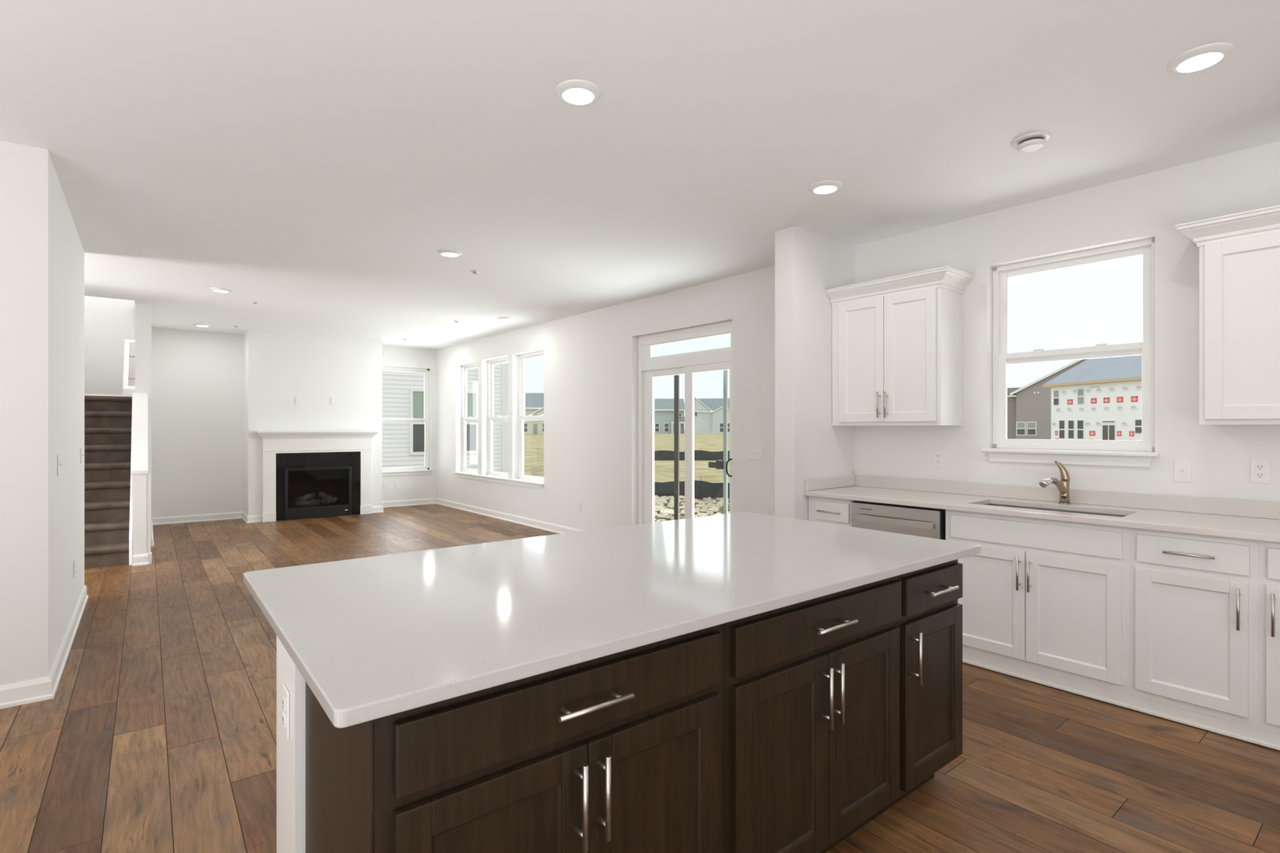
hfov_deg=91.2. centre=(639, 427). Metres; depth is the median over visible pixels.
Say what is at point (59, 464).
light switch
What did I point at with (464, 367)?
window
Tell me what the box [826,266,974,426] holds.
upper cabinet
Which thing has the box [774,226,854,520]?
wall partition
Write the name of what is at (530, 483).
trim
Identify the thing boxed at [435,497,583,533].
baseboard
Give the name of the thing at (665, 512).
rocks
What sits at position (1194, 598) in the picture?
base cabinet
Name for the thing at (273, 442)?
fireplace mantel
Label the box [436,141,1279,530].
wall
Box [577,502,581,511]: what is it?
power outlet
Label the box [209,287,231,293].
recessed light
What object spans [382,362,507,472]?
house
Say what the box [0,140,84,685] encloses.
wall
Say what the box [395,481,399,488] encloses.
power outlet
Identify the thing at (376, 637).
countertop
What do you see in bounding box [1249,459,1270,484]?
power outlet
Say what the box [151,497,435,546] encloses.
baseboard
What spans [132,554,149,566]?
baseboard
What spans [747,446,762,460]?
light switch
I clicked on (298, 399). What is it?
power outlet
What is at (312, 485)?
gas fireplace
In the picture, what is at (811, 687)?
base cabinet
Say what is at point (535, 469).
plastic bag
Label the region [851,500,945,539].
dishwasher
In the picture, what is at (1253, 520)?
countertop
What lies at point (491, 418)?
window
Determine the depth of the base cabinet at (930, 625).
2.22 m
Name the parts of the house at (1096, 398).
pane, pane, pane, pane, pane, pane, pane, pane, pane, pane, door glass, patio door, pane, pane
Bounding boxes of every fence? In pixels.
[654,448,729,460]
[654,475,729,498]
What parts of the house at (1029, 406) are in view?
pane, pane, pane, pane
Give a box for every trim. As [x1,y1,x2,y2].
[130,392,147,474]
[143,472,151,564]
[453,471,544,488]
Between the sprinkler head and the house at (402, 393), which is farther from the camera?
the house at (402, 393)
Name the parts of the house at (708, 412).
pane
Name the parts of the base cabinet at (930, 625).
handle, door, drawer, handle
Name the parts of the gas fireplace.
insert frame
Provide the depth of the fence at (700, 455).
33.93 m
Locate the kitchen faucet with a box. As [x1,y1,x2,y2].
[1039,461,1071,504]
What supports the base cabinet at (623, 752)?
on the floor
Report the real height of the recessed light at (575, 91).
0.020 m
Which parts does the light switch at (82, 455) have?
plate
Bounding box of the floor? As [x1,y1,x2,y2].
[0,503,1279,852]
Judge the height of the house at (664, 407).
7.420 m
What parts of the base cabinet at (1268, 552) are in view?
door, handle, drawer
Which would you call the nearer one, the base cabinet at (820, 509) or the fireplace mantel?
the base cabinet at (820, 509)
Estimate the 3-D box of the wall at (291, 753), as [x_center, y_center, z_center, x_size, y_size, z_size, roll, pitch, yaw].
[-0.072,0.919,2.271,2.135,0.882,0.273,0,0,-38]
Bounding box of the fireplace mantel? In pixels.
[255,430,379,522]
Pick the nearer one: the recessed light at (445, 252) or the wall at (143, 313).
the recessed light at (445, 252)
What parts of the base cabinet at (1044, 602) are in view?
door, handle, handle, drawer, door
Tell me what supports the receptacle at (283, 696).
attached to the power outlet at (286, 695)
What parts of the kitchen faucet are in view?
spout, lever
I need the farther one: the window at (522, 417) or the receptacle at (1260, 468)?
the window at (522, 417)
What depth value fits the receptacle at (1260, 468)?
3.10 m
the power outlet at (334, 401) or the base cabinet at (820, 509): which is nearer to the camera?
the base cabinet at (820, 509)
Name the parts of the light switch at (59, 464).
plate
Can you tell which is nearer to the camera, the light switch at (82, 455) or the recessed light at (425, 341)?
the light switch at (82, 455)
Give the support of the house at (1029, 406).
on the lawn at (533, 443)
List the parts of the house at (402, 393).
pane, pane, pane, pane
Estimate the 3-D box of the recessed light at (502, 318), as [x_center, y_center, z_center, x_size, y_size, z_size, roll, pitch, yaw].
[-1.733,-1.385,8.006,0.188,0.020,0.188,0,0,-38]
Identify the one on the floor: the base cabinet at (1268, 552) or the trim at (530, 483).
the base cabinet at (1268, 552)
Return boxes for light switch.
[57,454,62,475]
[80,447,84,463]
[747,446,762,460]
[1173,459,1191,482]
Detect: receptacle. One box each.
[282,695,285,711]
[282,712,285,728]
[935,453,940,457]
[935,459,940,463]
[1255,464,1264,478]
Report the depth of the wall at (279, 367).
9.38 m
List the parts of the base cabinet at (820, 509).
handle, drawer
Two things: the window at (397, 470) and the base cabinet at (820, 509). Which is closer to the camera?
the base cabinet at (820, 509)
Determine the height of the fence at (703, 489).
0.700 m
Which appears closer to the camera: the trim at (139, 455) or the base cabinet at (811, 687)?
the base cabinet at (811, 687)
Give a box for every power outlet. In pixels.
[73,560,75,578]
[282,684,289,739]
[295,396,301,404]
[330,397,338,404]
[382,481,386,488]
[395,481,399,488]
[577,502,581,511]
[933,449,943,467]
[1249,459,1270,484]
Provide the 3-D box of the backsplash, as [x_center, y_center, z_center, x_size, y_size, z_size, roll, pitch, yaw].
[2.567,0.404,3.692,0.020,0.082,2.860,0,0,-40]
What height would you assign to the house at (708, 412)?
7.270 m
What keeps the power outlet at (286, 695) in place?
attached to the wall at (291, 753)
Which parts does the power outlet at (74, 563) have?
plate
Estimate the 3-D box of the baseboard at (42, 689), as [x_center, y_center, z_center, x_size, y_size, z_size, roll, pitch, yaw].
[-4.952,1.308,3.086,3.234,0.105,2.389,0,0,-38]
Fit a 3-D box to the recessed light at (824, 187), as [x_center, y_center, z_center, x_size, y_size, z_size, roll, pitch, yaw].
[1.073,-1.385,3.632,0.188,0.020,0.188,0,0,-38]
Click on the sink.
(1122, 516)
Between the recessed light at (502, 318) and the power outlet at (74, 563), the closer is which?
the power outlet at (74, 563)
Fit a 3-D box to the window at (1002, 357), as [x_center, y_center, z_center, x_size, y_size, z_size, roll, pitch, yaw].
[2.572,-0.419,3.783,0.200,1.272,0.903,0,0,-40]
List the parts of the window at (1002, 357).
sill, sash, sash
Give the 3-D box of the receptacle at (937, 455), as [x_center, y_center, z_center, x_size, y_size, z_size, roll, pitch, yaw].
[2.052,0.194,4.321,0.004,0.029,0.034,0,0,-40]
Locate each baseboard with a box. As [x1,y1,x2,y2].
[0,585,88,709]
[84,394,132,396]
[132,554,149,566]
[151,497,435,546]
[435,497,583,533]
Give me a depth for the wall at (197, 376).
9.11 m
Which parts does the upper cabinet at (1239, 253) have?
crown moulding, door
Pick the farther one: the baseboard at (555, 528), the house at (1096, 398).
the house at (1096, 398)
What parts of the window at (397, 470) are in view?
sash, sash, sill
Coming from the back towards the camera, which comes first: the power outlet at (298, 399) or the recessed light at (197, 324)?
the power outlet at (298, 399)
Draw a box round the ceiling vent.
[141,248,195,261]
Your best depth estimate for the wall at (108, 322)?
8.31 m
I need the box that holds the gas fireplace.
[275,451,359,520]
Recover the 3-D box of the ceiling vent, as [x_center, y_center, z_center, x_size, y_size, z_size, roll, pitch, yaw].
[-3.804,-1.390,5.061,0.340,0.010,0.170,0,0,-38]
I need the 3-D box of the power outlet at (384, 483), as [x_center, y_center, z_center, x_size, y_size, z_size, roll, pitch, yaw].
[-4.333,0.972,10.657,0.072,0.117,0.009,0,0,-38]
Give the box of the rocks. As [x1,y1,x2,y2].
[654,495,729,522]
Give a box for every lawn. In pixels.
[524,429,729,483]
[524,453,538,456]
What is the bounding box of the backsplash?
[856,475,1279,519]
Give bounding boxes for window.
[382,366,432,475]
[462,362,478,473]
[488,357,507,477]
[518,350,543,481]
[981,237,1159,466]
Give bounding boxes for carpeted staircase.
[84,395,132,568]
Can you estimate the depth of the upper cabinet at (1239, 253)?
2.93 m
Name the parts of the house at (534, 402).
pane, door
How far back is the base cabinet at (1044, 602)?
3.27 m
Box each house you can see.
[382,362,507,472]
[524,392,543,434]
[654,398,684,433]
[694,397,729,434]
[1007,359,1087,439]
[1042,355,1142,440]
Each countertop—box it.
[243,511,980,728]
[804,475,1279,542]
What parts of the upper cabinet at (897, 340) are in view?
door, handle, handle, crown moulding, door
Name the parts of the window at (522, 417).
sash, sash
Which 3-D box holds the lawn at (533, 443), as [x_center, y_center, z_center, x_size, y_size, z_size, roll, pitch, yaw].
[22.931,1.670,132.568,320.000,1.220,420.000,0,0,-38]
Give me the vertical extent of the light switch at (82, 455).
0.117 m
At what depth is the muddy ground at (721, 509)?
13.03 m
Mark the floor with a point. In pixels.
(157, 732)
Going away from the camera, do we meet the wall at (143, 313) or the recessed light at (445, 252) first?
the recessed light at (445, 252)
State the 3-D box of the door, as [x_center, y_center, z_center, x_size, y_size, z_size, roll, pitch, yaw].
[0.470,0.176,6.427,0.180,2.367,1.472,0,0,-40]
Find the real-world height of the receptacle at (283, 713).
0.029 m
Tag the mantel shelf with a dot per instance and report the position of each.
(256, 431)
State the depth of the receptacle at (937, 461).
4.32 m
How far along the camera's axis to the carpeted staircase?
6.76 m
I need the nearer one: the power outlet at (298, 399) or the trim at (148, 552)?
the trim at (148, 552)
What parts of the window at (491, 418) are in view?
sash, sash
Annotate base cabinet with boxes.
[305,623,724,852]
[724,575,901,852]
[808,496,854,526]
[873,559,962,818]
[945,509,1130,708]
[1129,528,1258,744]
[1258,540,1279,750]
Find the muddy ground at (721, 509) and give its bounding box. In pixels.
[654,497,729,521]
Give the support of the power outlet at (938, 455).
attached to the wall at (590, 358)
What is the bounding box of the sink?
[985,503,1124,517]
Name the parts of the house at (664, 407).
pane, pane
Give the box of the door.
[637,320,732,524]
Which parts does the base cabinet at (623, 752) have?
panel, door, drawer, handle, handle, handle, door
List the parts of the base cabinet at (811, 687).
door, drawer, handle, handle, handle, door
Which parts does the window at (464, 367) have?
sash, sash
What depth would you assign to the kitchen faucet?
3.65 m
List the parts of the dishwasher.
handle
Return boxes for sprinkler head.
[470,270,479,274]
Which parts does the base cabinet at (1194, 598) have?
handle, door, drawer, handle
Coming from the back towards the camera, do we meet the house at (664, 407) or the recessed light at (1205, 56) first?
the house at (664, 407)
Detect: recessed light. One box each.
[194,323,210,327]
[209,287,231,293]
[422,340,435,342]
[437,248,462,257]
[496,316,511,320]
[555,79,600,105]
[808,180,842,194]
[1167,42,1233,73]
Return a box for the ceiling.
[0,0,1279,349]
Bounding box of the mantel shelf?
[255,430,379,433]
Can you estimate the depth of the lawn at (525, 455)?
40.12 m
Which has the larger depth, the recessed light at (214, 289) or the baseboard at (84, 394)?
the baseboard at (84, 394)
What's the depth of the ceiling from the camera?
2.92 m
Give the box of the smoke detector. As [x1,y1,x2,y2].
[1011,131,1052,151]
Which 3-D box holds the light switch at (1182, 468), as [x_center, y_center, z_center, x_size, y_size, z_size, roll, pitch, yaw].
[2.874,0.230,3.325,0.017,0.117,0.072,0,0,-40]
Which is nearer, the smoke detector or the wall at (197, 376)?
the smoke detector
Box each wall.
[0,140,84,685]
[84,295,134,395]
[132,303,151,555]
[151,327,436,517]
[243,329,382,521]
[276,635,305,852]
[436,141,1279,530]
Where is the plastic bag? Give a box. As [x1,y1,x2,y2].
[530,462,540,476]
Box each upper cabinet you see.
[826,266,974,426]
[1174,204,1279,425]

